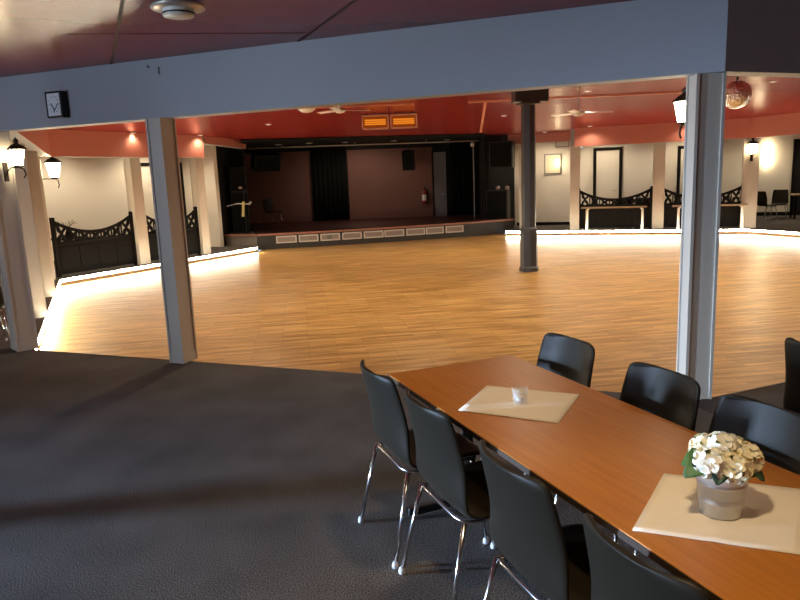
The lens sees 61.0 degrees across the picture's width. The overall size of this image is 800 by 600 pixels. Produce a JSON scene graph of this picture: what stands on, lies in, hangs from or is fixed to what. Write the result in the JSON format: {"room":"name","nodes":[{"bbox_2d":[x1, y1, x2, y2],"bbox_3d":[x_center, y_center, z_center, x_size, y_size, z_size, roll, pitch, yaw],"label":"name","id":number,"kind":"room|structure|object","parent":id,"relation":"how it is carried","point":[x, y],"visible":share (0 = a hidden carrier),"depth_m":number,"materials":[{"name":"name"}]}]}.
{"room":"community hall","nodes":[
{"label":"community hall","id":0,"kind":"room"},
{"bbox_2d":[11,140,179,259],"bbox_3d":[-7.877,-2.393,16.473,0.120,2.900,6.802,4,12,29],"label":"wall","id":1,"kind":"structure","parent":0,"point":[91,193],"depth_m":16.69,"materials":[{"name":"beige paint"}]},
{"bbox_2d":[141,163,186,231],"bbox_3d":[-6.507,-2.582,18.721,0.132,2.360,1.550,4,12,29],"label":"door","id":2,"kind":"structure","parent":1,"relation":"in","point":[145,167],"depth_m":18.26,"materials":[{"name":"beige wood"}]},
{"bbox_2d":[180,145,223,246],"bbox_3d":[-5.579,-2.956,19.066,1.316,2.900,0.120,4,12,31],"label":"wall","id":3,"kind":"structure","parent":0,"point":[210,159],"depth_m":18.85,"materials":[{"name":"beige paint"}]},
{"bbox_2d":[241,134,486,150],"bbox_3d":[-1.342,-4.866,20.857,8.700,0.015,5.800,-2,10,0],"label":"trim","id":4,"kind":"structure","parent":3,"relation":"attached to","point":[261,143],"depth_m":20.34,"materials":[{"name":"black paint"}]},
{"bbox_2d":[310,146,348,220],"bbox_3d":[-2.477,-4.074,23.819,1.237,2.528,0.080,-2,10,0],"label":"stage curtain","id":5,"kind":"object","parent":4,"relation":"hanging from","point":[328,164],"visible":0.9,"depth_m":23.81,"materials":[{"name":"black fabric"}]},
{"bbox_2d":[450,141,478,214],"bbox_3d":[2.310,-4.247,23.740,1.056,2.528,0.080,-2,10,0],"label":"stage curtain","id":6,"kind":"object","parent":4,"relation":"hanging from","point":[461,153],"visible":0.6,"depth_m":23.73,"materials":[{"name":"black fabric"}]},
{"bbox_2d":[401,144,415,170],"bbox_3d":[0.281,-4.798,22.703,0.400,0.916,0.482,-1,10,8],"label":"speaker","id":7,"kind":"object","parent":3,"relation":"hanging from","point":[408,156],"visible":1,"depth_m":22.57},
{"bbox_2d":[402,152,413,169],"bbox_3d":[0.262,-4.610,22.561,0.360,0.561,0.130,-1,10,8],"label":"speaker grille","id":8,"kind":"object","parent":7,"relation":"attached to","point":[407,157],"depth_m":22.55,"materials":[{"name":"black fabric"}]},
{"bbox_2d":[216,146,232,245],"bbox_3d":[-5.074,-3.067,19.561,0.120,2.900,1.540,-2,10,-1],"label":"wall","id":9,"kind":"structure","parent":0,"point":[222,154],"depth_m":19.39,"materials":[{"name":"black paint"}]},
{"bbox_2d":[228,148,250,230],"bbox_3d":[-4.796,-3.217,20.328,0.451,2.900,0.120,0,11,13],"label":"wall","id":10,"kind":"structure","parent":0,"point":[236,156],"depth_m":20.09,"materials":[{"name":"black paint"}]},
{"bbox_2d":[244,142,451,220],"bbox_3d":[-1.359,-4.026,24.018,9.000,2.900,0.120,-2,10,0],"label":"wall","id":11,"kind":"structure","parent":0,"point":[435,146],"depth_m":23.73,"materials":[{"name":"black paint"}]},
{"bbox_2d":[245,151,313,222],"bbox_3d":[-4.208,-3.950,23.936,2.350,2.450,0.030,-2,10,0],"label":"wall panel","id":12,"kind":"object","parent":11,"relation":"attached to","point":[289,189],"depth_m":23.93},
{"bbox_2d":[347,147,432,218],"bbox_3d":[-0.320,-4.083,23.939,2.980,2.450,0.030,-2,10,0],"label":"wall panel","id":13,"kind":"object","parent":11,"relation":"attached to","point":[379,187],"depth_m":23.92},
{"bbox_2d":[431,150,448,215],"bbox_3d":[1.421,-3.960,23.953,0.550,2.580,0.132,-2,10,0],"label":"door","id":14,"kind":"structure","parent":11,"relation":"in","point":[439,157],"depth_m":23.91,"materials":[{"name":"black paint"}]},
{"bbox_2d":[0,215,799,599],"bbox_3d":[2.984,-0.459,11.627,32.000,0.001,33.000,-2,10,0],"label":"floor","id":15,"kind":"structure","parent":0,"point":[122,478],"depth_m":3.93,"materials":[{"name":"grey carpet"}]},
{"bbox_2d":[0,284,10,347],"bbox_3d":[-4.764,0.112,7.711,0.496,0.880,0.525,-10,13,-35],"label":"chair","id":16,"kind":"object","parent":15,"relation":"on","point":[2,304],"visible":0.81,"depth_m":7.71,"materials":[{"name":"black metal"}]},
{"bbox_2d":[0,132,38,351],"bbox_3d":[-4.267,-0.616,7.440,0.222,2.370,0.222,8,14,44],"label":"column","id":17,"kind":"structure","parent":15,"relation":"on","point":[14,271],"depth_m":7.41,"materials":[{"name":"beige paint"}]},
{"bbox_2d":[2,137,26,181],"bbox_3d":[-4.053,-1.483,7.155,0.256,0.454,0.191,-2,10,3],"label":"wall lantern","id":18,"kind":"object","parent":17,"relation":"attached to","point":[17,151],"visible":1,"depth_m":7.12,"materials":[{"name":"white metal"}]},
{"bbox_2d":[11,144,47,317],"bbox_3d":[-5.130,-0.922,9.300,0.262,2.370,0.162,-7,11,-23],"label":"column","id":19,"kind":"structure","parent":15,"relation":"on","point":[23,184],"depth_m":9.29,"materials":[{"name":"beige paint"}]},
{"bbox_2d":[26,151,55,296],"bbox_3d":[-5.933,-1.222,11.120,0.262,2.370,0.162,-7,11,-23],"label":"column","id":20,"kind":"structure","parent":15,"relation":"on","point":[32,156],"depth_m":11.08,"materials":[{"name":"beige paint"}]},
{"bbox_2d":[32,280,60,349],"bbox_3d":[-5.386,0.141,10.463,0.020,0.124,6.394,-7,11,-23],"label":"trim","id":21,"kind":"structure","parent":15,"relation":"attached to","point":[59,280],"depth_m":9.63,"materials":[{"name":"white"}]},
{"bbox_2d":[35,280,60,349],"bbox_3d":[-5.399,0.089,10.521,0.014,0.046,6.224,-7,11,-23],"label":"led strip","id":22,"kind":"object","parent":21,"relation":"attached to","point":[54,297],"visible":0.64,"depth_m":9.59,"materials":[{"name":"white plastic"}]},
{"bbox_2d":[38,157,55,279],"bbox_3d":[-6.997,-1.567,13.235,0.242,2.370,0.182,-7,11,-23],"label":"column","id":23,"kind":"structure","parent":15,"relation":"on","point":[42,183],"depth_m":13.23,"materials":[{"name":"beige paint"}]},
{"bbox_2d":[42,157,61,187],"bbox_3d":[-6.773,-2.512,13.150,0.436,0.693,0.312,-7,11,-23],"label":"wall lantern","id":24,"kind":"object","parent":23,"relation":"attached to","point":[52,164],"visible":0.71,"depth_m":13.11,"materials":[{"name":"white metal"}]},
{"bbox_2d":[49,212,137,276],"bbox_3d":[-6.469,-1.221,14.488,0.075,1.200,1.985,4,12,29],"label":"divider","id":25,"kind":"object","parent":15,"relation":"on","point":[95,252],"visible":1,"depth_m":14.39,"materials":[{"name":"black wood"}]},
{"bbox_2d":[123,158,150,264],"bbox_3d":[-5.922,-1.986,15.301,0.222,2.370,0.282,4,12,29],"label":"column","id":26,"kind":"structure","parent":15,"relation":"on","point":[132,166],"depth_m":15.21,"materials":[{"name":"beige paint"}]},
{"bbox_2d":[61,247,257,285],"bbox_3d":[-5.263,-0.849,15.857,0.020,0.124,5.846,4,12,29],"label":"trim","id":27,"kind":"structure","parent":15,"relation":"attached to","point":[255,250],"depth_m":14.96,"materials":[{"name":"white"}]},
{"bbox_2d":[61,248,256,281],"bbox_3d":[-5.257,-0.886,15.829,0.014,0.046,5.777,4,12,29],"label":"led strip","id":28,"kind":"object","parent":27,"relation":"attached to","point":[153,265],"visible":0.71,"depth_m":14.89,"materials":[{"name":"white plastic"}]},
{"bbox_2d":[145,118,197,363],"bbox_3d":[-2.228,-0.552,6.653,0.172,2.370,0.222,2,11,21],"label":"column","id":29,"kind":"structure","parent":15,"relation":"on","point":[161,133],"depth_m":6.59,"materials":[{"name":"beige paint"}]},
{"bbox_2d":[146,207,200,260],"bbox_3d":[-5.458,-1.586,16.268,0.075,1.200,1.705,4,12,29],"label":"divider","id":30,"kind":"object","parent":15,"relation":"on","point":[192,233],"visible":0.35,"depth_m":16.70,"materials":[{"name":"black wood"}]},
{"bbox_2d":[189,158,210,254],"bbox_3d":[-4.995,-2.328,16.973,0.222,2.370,0.262,4,12,29],"label":"column","id":31,"kind":"structure","parent":15,"relation":"on","point":[196,167],"depth_m":16.87,"materials":[{"name":"beige paint"}]},
{"bbox_2d":[225,214,513,249],"bbox_3d":[-0.968,-2.207,21.499,9.038,0.435,5.454,-2,10,0],"label":"stage","id":32,"kind":"object","parent":15,"relation":"on","point":[299,234],"visible":1,"depth_m":19.94,"materials":[{"name":"grey"}]},
{"bbox_2d":[229,191,249,232],"bbox_3d":[-4.666,-2.555,19.788,0.480,1.180,0.468,-5,11,-17],"label":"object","id":33,"kind":"object","parent":32,"relation":"on","point":[238,222],"visible":0.94,"depth_m":19.57,"materials":[{"name":"black metal"}]},
{"bbox_2d":[228,167,246,191],"bbox_3d":[-4.702,-3.483,19.618,0.460,0.700,0.448,-5,11,-17],"label":"speaker","id":34,"kind":"object","parent":33,"relation":"on","point":[236,175],"visible":1,"depth_m":19.41,"materials":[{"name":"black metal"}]},
{"bbox_2d":[262,198,282,225],"bbox_3d":[-4.239,-2.925,22.526,0.525,0.880,0.496,5,12,34],"label":"chair","id":35,"kind":"object","parent":32,"relation":"on","point":[267,203],"visible":1,"depth_m":22.58,"materials":[{"name":"black metal"}]},
{"bbox_2d":[276,235,296,242],"bbox_3d":[-3.171,-1.694,18.962,0.568,0.200,0.124,-2,10,0],"label":"vent","id":36,"kind":"object","parent":32,"relation":"attached to","point":[279,238],"depth_m":18.96,"materials":[{"name":"beige metal"}]},
{"bbox_2d":[298,234,318,241],"bbox_3d":[-2.566,-1.736,19.062,0.547,0.200,0.120,-2,10,0],"label":"vent","id":37,"kind":"object","parent":32,"relation":"attached to","point":[301,237],"depth_m":19.06,"materials":[{"name":"beige metal"}]},
{"bbox_2d":[320,233,339,240],"bbox_3d":[-1.969,-1.780,19.174,0.552,0.200,0.149,-2,10,0],"label":"vent","id":38,"kind":"object","parent":32,"relation":"attached to","point":[323,236],"depth_m":19.16,"materials":[{"name":"beige metal"}]},
{"bbox_2d":[342,232,361,239],"bbox_3d":[-1.366,-1.830,19.320,0.559,0.200,0.176,-2,10,0],"label":"vent","id":39,"kind":"object","parent":32,"relation":"attached to","point":[345,235],"depth_m":19.32,"materials":[{"name":"beige metal"}]},
{"bbox_2d":[364,230,383,237],"bbox_3d":[-0.755,-1.883,19.481,0.569,0.200,0.178,-2,10,0],"label":"vent","id":40,"kind":"object","parent":32,"relation":"attached to","point":[367,233],"depth_m":19.48,"materials":[{"name":"beige metal"}]},
{"bbox_2d":[384,229,403,236],"bbox_3d":[-0.163,-1.936,19.641,0.578,0.200,0.190,-2,10,0],"label":"vent","id":41,"kind":"object","parent":32,"relation":"attached to","point":[387,232],"depth_m":19.63,"materials":[{"name":"beige metal"}]},
{"bbox_2d":[406,228,424,235],"bbox_3d":[0.455,-1.995,19.830,0.562,0.200,0.214,-2,10,0],"label":"vent","id":42,"kind":"object","parent":32,"relation":"attached to","point":[409,231],"depth_m":19.83,"materials":[{"name":"beige metal"}]},
{"bbox_2d":[426,226,443,233],"bbox_3d":[1.026,-2.052,20.020,0.543,0.200,0.208,-2,10,0],"label":"vent","id":43,"kind":"object","parent":32,"relation":"attached to","point":[429,229],"depth_m":20.02,"materials":[{"name":"beige metal"}]},
{"bbox_2d":[445,225,463,232],"bbox_3d":[1.623,-2.111,20.218,0.554,0.200,0.212,-2,10,0],"label":"vent","id":44,"kind":"object","parent":32,"relation":"attached to","point":[448,228],"depth_m":20.21,"materials":[{"name":"beige metal"}]},
{"bbox_2d":[486,189,510,218],"bbox_3d":[3.107,-3.028,21.454,0.680,0.900,0.488,2,11,23],"label":"speaker","id":45,"kind":"object","parent":32,"relation":"on","point":[497,201],"visible":0.99,"depth_m":21.24,"materials":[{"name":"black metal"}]},
{"bbox_2d":[487,191,505,217],"bbox_3d":[3.017,-2.986,21.242,0.612,0.828,0.020,2,11,23],"label":"speaker grille","id":46,"kind":"object","parent":45,"relation":"attached to","point":[496,200],"depth_m":21.23,"materials":[{"name":"black fabric"}]},
{"bbox_2d":[33,350,705,399],"bbox_3d":[-0.883,0.713,6.361,6.848,0.124,0.020,2,11,21],"label":"trim","id":47,"kind":"structure","parent":15,"relation":"attached to","point":[33,350],"depth_m":6.63,"materials":[{"name":"brown"}]},
{"bbox_2d":[358,359,488,568],"bbox_3d":[0.099,0.724,3.312,0.525,0.880,0.496,-6,11,-22],"label":"chair","id":48,"kind":"object","parent":15,"relation":"on","point":[389,421],"visible":0.79,"depth_m":3.11,"materials":[{"name":"black plastic"}]},
{"bbox_2d":[398,387,517,599],"bbox_3d":[0.310,0.801,2.845,0.525,0.880,0.496,-6,11,-22],"label":"chair","id":49,"kind":"object","parent":15,"relation":"on","point":[439,459],"visible":0.77,"depth_m":2.65,"materials":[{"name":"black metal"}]},
{"bbox_2d":[519,150,521,228],"bbox_3d":[3.801,-3.364,20.761,0.282,2.370,0.222,2,11,20],"label":"column","id":50,"kind":"structure","parent":15,"relation":"on","point":[520,204],"depth_m":20.73,"materials":[{"name":"beige paint"}]},
{"bbox_2d":[479,439,590,599],"bbox_3d":[0.552,0.899,2.253,0.525,0.880,0.496,-6,11,-21],"label":"chair","id":51,"kind":"object","parent":15,"relation":"on","point":[525,525],"visible":0.8,"depth_m":2.09,"materials":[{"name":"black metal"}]},
{"bbox_2d":[480,333,594,475],"bbox_3d":[0.710,0.658,3.541,0.525,0.880,0.496,-7,11,-24],"label":"chair","id":52,"kind":"object","parent":15,"relation":"on","point":[571,358],"visible":0.3,"depth_m":3.59,"materials":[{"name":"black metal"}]},
{"bbox_2d":[570,147,579,229],"bbox_3d":[5.097,-3.235,19.777,0.262,2.370,0.222,2,11,20],"label":"column","id":53,"kind":"structure","parent":15,"relation":"on","point":[574,151],"depth_m":19.68,"materials":[{"name":"beige paint"}]},
{"bbox_2d":[388,355,799,599],"bbox_3d":[0.858,0.920,2.420,0.751,0.722,2.906,-6,11,-22],"label":"dining table","id":54,"kind":"object","parent":15,"relation":"on","point":[606,457],"visible":0.62,"depth_m":2.42,"materials":[{"name":"brown wood"}]},
{"bbox_2d":[458,385,579,423],"bbox_3d":[0.534,0.453,3.014,0.440,0.003,0.392,3,12,27],"label":"placemat","id":55,"kind":"object","parent":54,"relation":"on","point":[537,405],"visible":0.97,"depth_m":2.99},
{"bbox_2d":[632,473,799,554],"bbox_3d":[0.964,0.619,2.012,0.504,0.003,0.411,2,11,21],"label":"placemat","id":56,"kind":"object","parent":54,"relation":"on","point":[769,520],"visible":0.79,"depth_m":1.96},
{"bbox_2d":[681,431,764,520],"bbox_3d":[0.937,0.502,1.978,0.220,0.241,0.210,2,11,21],"label":"flower pot","id":57,"kind":"object","parent":56,"relation":"on","point":[722,464],"visible":1,"depth_m":1.93,"materials":[{"name":"white glazed ceramic"},{"name":"white petals"},{"name":"green leaf"}]},
{"bbox_2d":[581,206,646,230],"bbox_3d":[6.062,-2.313,19.278,1.780,0.663,0.260,2,11,20],"label":"table","id":58,"kind":"object","parent":15,"relation":"on","point":[640,207],"visible":1,"depth_m":19.09,"materials":[{"name":"beige"}]},
{"bbox_2d":[579,186,652,229],"bbox_3d":[6.168,-2.639,19.544,2.065,1.200,0.076,2,11,20],"label":"divider","id":59,"kind":"object","parent":15,"relation":"on","point":[602,217],"visible":1,"depth_m":19.53,"materials":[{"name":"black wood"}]},
{"bbox_2d":[506,229,747,235],"bbox_3d":[6.202,-1.899,19.145,6.465,0.124,0.020,2,11,20],"label":"trim","id":60,"kind":"structure","parent":15,"relation":"attached to","point":[720,232],"depth_m":19.13,"materials":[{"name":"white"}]},
{"bbox_2d":[506,229,746,232],"bbox_3d":[6.185,-1.936,19.126,6.445,0.046,0.014,2,11,20],"label":"led strip","id":61,"kind":"object","parent":60,"relation":"attached to","point":[722,229],"visible":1,"depth_m":19.06,"materials":[{"name":"white plastic"}]},
{"bbox_2d":[554,362,700,543],"bbox_3d":[0.962,0.760,2.928,0.525,0.880,0.496,-6,11,-22],"label":"chair","id":62,"kind":"object","parent":15,"relation":"on","point":[670,395],"visible":0.38,"depth_m":2.96,"materials":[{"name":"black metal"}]},
{"bbox_2d":[583,513,711,599],"bbox_3d":[0.766,0.983,1.752,0.525,0.880,0.496,-7,11,-23],"label":"chair","id":63,"kind":"object","parent":15,"relation":"on","point":[617,573],"visible":1,"depth_m":1.59,"materials":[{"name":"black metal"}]},
{"bbox_2d":[652,143,665,228],"bbox_3d":[7.241,-3.179,19.009,0.302,2.370,0.222,2,11,20],"label":"column","id":64,"kind":"structure","parent":15,"relation":"on","point":[659,148],"depth_m":18.91,"materials":[{"name":"beige paint"}]},
{"bbox_2d":[676,72,726,399],"bbox_3d":[2.207,-0.425,5.005,0.207,2.370,0.172,-2,10,0],"label":"column","id":65,"kind":"structure","parent":15,"relation":"on","point":[705,92],"depth_m":4.93,"materials":[{"name":"grey painted metal"}]},
{"bbox_2d":[672,86,685,138],"bbox_3d":[2.130,-1.384,5.051,0.171,0.416,0.255,-2,10,-1],"label":"wall lantern","id":66,"kind":"object","parent":65,"relation":"attached to","point":[679,102],"visible":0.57,"depth_m":5.06,"materials":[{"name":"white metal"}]},
{"bbox_2d":[663,184,741,226],"bbox_3d":[8.318,-2.580,18.755,2.105,1.200,0.076,2,11,20],"label":"divider","id":67,"kind":"object","parent":15,"relation":"on","point":[729,215],"visible":0.45,"depth_m":18.59,"materials":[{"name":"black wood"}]},
{"bbox_2d":[672,204,747,229],"bbox_3d":[8.380,-2.249,18.428,1.860,0.663,0.260,2,11,20],"label":"table","id":68,"kind":"object","parent":15,"relation":"on","point":[740,205],"visible":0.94,"depth_m":18.17,"materials":[{"name":"beige"}]},
{"bbox_2d":[634,394,799,557],"bbox_3d":[1.151,0.840,2.449,0.525,0.880,0.496,-6,11,-22],"label":"chair","id":69,"kind":"object","parent":15,"relation":"on","point":[775,430],"visible":0.27,"depth_m":2.49,"materials":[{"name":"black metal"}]},
{"bbox_2d":[739,138,760,228],"bbox_3d":[9.365,-3.115,18.203,0.382,2.370,0.262,2,11,20],"label":"column","id":70,"kind":"structure","parent":15,"relation":"on","point":[750,169],"depth_m":18.11,"materials":[{"name":"beige paint"}]},
{"bbox_2d":[747,138,758,160],"bbox_3d":[9.238,-3.957,17.791,0.291,0.648,0.291,2,11,20],"label":"wall lantern","id":71,"kind":"object","parent":70,"relation":"attached to","point":[752,145],"visible":0.94,"depth_m":17.73,"materials":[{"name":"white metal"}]},
{"bbox_2d":[757,191,777,220],"bbox_3d":[11.121,-2.872,20.643,0.525,0.880,0.496,-4,11,-12],"label":"chair","id":72,"kind":"object","parent":15,"relation":"on","point":[762,196],"visible":0.85,"depth_m":20.50,"materials":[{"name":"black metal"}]},
{"bbox_2d":[748,231,799,237],"bbox_3d":[10.183,-1.452,15.843,0.020,0.124,4.812,-7,11,-22],"label":"trim","id":73,"kind":"structure","parent":15,"relation":"attached to","point":[749,232],"depth_m":17.31,"materials":[{"name":"brown"}]},
{"bbox_2d":[768,189,787,218],"bbox_3d":[11.757,-2.973,21.062,0.496,0.880,0.525,5,13,35],"label":"chair","id":74,"kind":"object","parent":15,"relation":"on","point":[779,197],"visible":0.98,"depth_m":21.16,"materials":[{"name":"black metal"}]},
{"bbox_2d":[783,337,799,413],"bbox_3d":[2.238,0.622,3.413,0.525,0.880,0.496,-6,11,-22],"label":"chair","id":75,"kind":"object","parent":15,"relation":"on","point":[791,399],"visible":0.67,"depth_m":3.44,"materials":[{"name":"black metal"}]},
{"bbox_2d":[0,0,799,140],"bbox_3d":[2.867,-3.457,11.080,32.000,0.380,33.000,-2,10,0],"label":"ceiling","id":76,"kind":"structure","parent":0,"point":[33,39],"depth_m":5.76,"materials":[{"name":"red paint"}]},
{"bbox_2d":[0,129,50,156],"bbox_3d":[-5.443,-2.507,9.973,0.180,0.530,6.444,-7,11,-23],"label":"beam","id":77,"kind":"structure","parent":76,"relation":"attached to","point":[36,140],"depth_m":9.96,"materials":[{"name":"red paint"}]},
{"bbox_2d":[110,0,124,63],"bbox_3d":[-2.009,-1.976,4.850,0.022,0.006,3.590,-7,11,-24],"label":"trim","id":78,"kind":"structure","parent":76,"relation":"attached to","point":[122,1],"depth_m":5.01,"materials":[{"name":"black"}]},
{"bbox_2d":[47,129,204,157],"bbox_3d":[-5.769,-3.337,14.585,0.180,0.530,4.050,4,12,29],"label":"beam","id":79,"kind":"structure","parent":76,"relation":"attached to","point":[62,143],"depth_m":13.98,"materials":[{"name":"red paint"}]},
{"bbox_2d":[150,0,204,19],"bbox_3d":[-1.414,-1.856,4.327,0.340,0.095,0.340,-2,10,0],"label":"ceiling lamp","id":80,"kind":"object","parent":76,"relation":"attached to","point":[170,9],"visible":1,"depth_m":4.25,"materials":[{"name":"silver metal"}]},
{"bbox_2d":[162,6,194,19],"bbox_3d":[-1.413,-1.831,4.332,0.200,0.045,0.200,-2,10,0],"label":"diffuser","id":81,"kind":"object","parent":80,"relation":"attached to","point":[169,12],"depth_m":4.27,"materials":[{"name":"white glass"}]},
{"bbox_2d":[65,33,303,34],"bbox_3d":[-1.617,-2.068,5.273,1.854,0.005,0.012,-4,10,-9],"label":"trim","id":82,"kind":"structure","parent":76,"relation":"attached to","point":[162,33],"depth_m":5.29,"materials":[{"name":"red"}]},
{"bbox_2d":[203,136,245,148],"bbox_3d":[-4.678,-4.178,18.041,0.180,0.200,3.544,-2,10,4],"label":"beam","id":83,"kind":"structure","parent":76,"relation":"attached to","point":[221,142],"depth_m":17.81,"materials":[{"name":"red paint"}]},
{"bbox_2d":[251,146,280,171],"bbox_3d":[-4.193,-4.413,21.218,0.840,0.794,0.600,-8,12,-28],"label":"speaker","id":84,"kind":"object","parent":76,"relation":"hanging from","point":[261,161],"visible":0.98,"depth_m":21.05},
{"bbox_2d":[256,156,279,171],"bbox_3d":[-4.085,-4.225,21.065,0.756,0.452,0.179,-8,12,-28],"label":"speaker grille","id":85,"kind":"object","parent":84,"relation":"attached to","point":[263,163],"depth_m":21.05,"materials":[{"name":"black fabric"}]},
{"bbox_2d":[297,0,357,41],"bbox_3d":[-0.201,-1.940,4.270,0.022,0.006,3.381,-7,11,-23],"label":"trim","id":86,"kind":"structure","parent":76,"relation":"attached to","point":[353,1],"depth_m":4.97,"materials":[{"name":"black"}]},
{"bbox_2d":[316,105,369,113],"bbox_3d":[-1.187,-3.910,13.873,1.145,0.180,1.092,-2,10,0],"label":"ceiling fan","id":87,"kind":"object","parent":76,"relation":"hanging from","point":[338,109],"visible":0.97,"depth_m":13.94,"materials":[{"name":"white metal"}]},
{"bbox_2d":[0,0,727,131],"bbox_3d":[-0.973,-1.942,5.915,6.898,0.530,0.180,2,11,21],"label":"beam","id":88,"kind":"structure","parent":76,"relation":"attached to","point":[636,40],"depth_m":5.45,"materials":[{"name":"grey paint"}]},
{"bbox_2d":[44,90,69,118],"bbox_3d":[-3.381,-1.924,6.698,0.200,0.250,0.090,2,11,21],"label":"wall clock","id":89,"kind":"object","parent":88,"relation":"attached to","point":[57,107],"visible":1,"depth_m":6.66,"materials":[{"name":"black metal"}]},
{"bbox_2d":[316,103,413,108],"bbox_3d":[-0.795,-4.069,14.236,2.170,0.032,0.090,-2,10,-1],"label":"trim","id":90,"kind":"structure","parent":76,"relation":"attached to","point":[401,103],"depth_m":14.20,"materials":[{"name":"brown"}]},
{"bbox_2d":[361,113,388,129],"bbox_3d":[-0.565,-4.062,15.418,0.615,0.368,0.090,-3,10,-2],"label":"heater","id":91,"kind":"object","parent":76,"relation":"hanging from","point":[369,122],"visible":1,"depth_m":15.41,"materials":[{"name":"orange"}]},
{"bbox_2d":[390,112,417,128],"bbox_3d":[0.085,-4.090,15.438,0.615,0.368,0.090,-3,10,-2],"label":"heater","id":92,"kind":"object","parent":76,"relation":"hanging from","point":[397,121],"visible":1,"depth_m":15.44,"materials":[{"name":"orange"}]},
{"bbox_2d":[489,134,514,167],"bbox_3d":[3.178,-4.636,21.147,0.740,1.020,0.376,2,11,23],"label":"speaker","id":93,"kind":"object","parent":76,"relation":"hanging from","point":[501,153],"visible":1,"depth_m":21.00},
{"bbox_2d":[490,142,510,166],"bbox_3d":[3.114,-4.496,21.005,0.666,0.736,0.020,2,11,23],"label":"speaker grille","id":94,"kind":"object","parent":93,"relation":"attached to","point":[500,152],"depth_m":21.00,"materials":[{"name":"black fabric"}]},
{"bbox_2d":[508,132,570,143],"bbox_3d":[4.266,-5.141,21.616,3.253,0.280,0.180,2,11,20],"label":"beam","id":95,"kind":"structure","parent":76,"relation":"attached to","point":[559,136],"depth_m":21.38,"materials":[{"name":"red paint"}]},
{"bbox_2d":[468,91,681,102],"bbox_3d":[3.812,-4.230,14.138,4.767,0.036,0.090,-1,10,5],"label":"trim","id":96,"kind":"structure","parent":76,"relation":"attached to","point":[673,91],"depth_m":14.08,"materials":[{"name":"brown"}]},
{"bbox_2d":[551,86,612,116],"bbox_3d":[3.394,-3.643,12.429,1.035,0.540,1.161,-2,10,0],"label":"ceiling fan","id":97,"kind":"object","parent":76,"relation":"hanging from","point":[573,112],"visible":0.97,"depth_m":12.43,"materials":[{"name":"white metal"}]},
{"bbox_2d":[574,118,751,146],"bbox_3d":[7.011,-4.513,18.285,4.490,0.530,0.180,2,11,20],"label":"beam","id":98,"kind":"structure","parent":76,"relation":"attached to","point":[733,128],"depth_m":18.35,"materials":[{"name":"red paint"}]},
{"bbox_2d":[725,77,751,108],"bbox_3d":[5.990,-3.678,12.079,0.487,0.545,0.490,-2,10,0],"label":"ball","id":99,"kind":"object","parent":76,"relation":"hanging from","point":[738,92],"visible":0.94,"depth_m":11.92,"materials":[{"name":"metal"}]},
{"bbox_2d":[718,0,799,77],"bbox_3d":[5.380,-2.206,5.998,6.948,0.530,0.180,-6,11,-22],"label":"beam","id":100,"kind":"structure","parent":76,"relation":"attached to","point":[763,36],"depth_m":4.75,"materials":[{"name":"grey paint"}]},
{"bbox_2d":[751,113,799,137],"bbox_3d":[10.043,-4.095,15.344,0.180,0.530,4.862,-7,11,-22],"label":"beam","id":101,"kind":"structure","parent":76,"relation":"attached to","point":[784,124],"depth_m":16.81,"materials":[{"name":"red paint"}]},
{"bbox_2d":[39,234,799,396],"bbox_3d":[2.118,-0.576,13.263,16.328,0.050,15.416,2,11,22],"label":"floor","id":102,"kind":"structure","parent":0,"point":[401,306],"depth_m":9.81,"materials":[{"name":"brown wood"}]},
{"bbox_2d":[511,89,548,271],"bbox_3d":[2.421,-2.201,12.627,0.640,3.350,0.370,-2,10,0],"label":"column","id":103,"kind":"structure","parent":102,"relation":"on","point":[527,99],"depth_m":12.52,"materials":[{"name":"black metal"}]},
{"bbox_2d":[480,136,485,218],"bbox_3d":[2.866,-3.963,22.767,0.120,2.900,2.448,0,11,11],"label":"wall","id":104,"kind":"structure","parent":0,"point":[482,152],"depth_m":21.56,"materials":[{"name":"black paint"}]},
{"bbox_2d":[478,135,514,224],"bbox_3d":[3.161,-3.825,21.947,1.368,2.900,0.120,-7,11,-26],"label":"wall","id":105,"kind":"structure","parent":0,"point":[502,177],"depth_m":21.80,"materials":[{"name":"black paint"}]},
{"bbox_2d":[248,140,478,148],"bbox_3d":[-1.065,-4.816,20.868,7.085,0.118,0.036,-3,10,-6],"label":"rail","id":106,"kind":"object","parent":105,"relation":"attached to","point":[354,144],"visible":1,"depth_m":20.85,"materials":[{"name":"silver metal"}]},
{"bbox_2d":[514,141,683,224],"bbox_3d":[6.351,-3.825,21.260,5.819,2.900,0.120,2,11,20],"label":"wall","id":107,"kind":"structure","parent":0,"point":[552,190],"depth_m":21.40,"materials":[{"name":"beige paint"}]},
{"bbox_2d":[544,153,560,173],"bbox_3d":[4.863,-4.331,21.625,0.530,0.630,0.035,2,11,20],"label":"picture frame","id":108,"kind":"object","parent":107,"relation":"attached to","point":[550,167],"visible":1,"depth_m":21.63,"materials":[{"name":"grey paint"}]},
{"bbox_2d":[593,147,622,204],"bbox_3d":[6.463,-3.543,21.167,0.860,2.370,0.132,2,11,20],"label":"door","id":109,"kind":"structure","parent":107,"relation":"in","point":[607,162],"depth_m":21.09,"materials":[{"name":"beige wood"}]},
{"bbox_2d":[676,146,683,202],"bbox_3d":[8.745,-3.450,20.336,0.860,2.310,0.132,2,11,20],"label":"door","id":110,"kind":"structure","parent":107,"relation":"in","point":[680,158],"depth_m":20.37,"materials":[{"name":"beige wood"}]},
{"bbox_2d":[721,134,799,211],"bbox_3d":[13.468,-4.180,21.678,7.262,2.900,0.120,2,11,20],"label":"wall","id":111,"kind":"structure","parent":0,"point":[777,175],"depth_m":22.18,"materials":[{"name":"beige paint"}]},
{"bbox_2d":[789,139,799,214],"bbox_3d":[13.116,-3.937,21.758,1.000,2.420,0.132,2,11,20],"label":"door","id":112,"kind":"structure","parent":111,"relation":"in","point":[795,179],"depth_m":21.87,"materials":[{"name":"black wood"}]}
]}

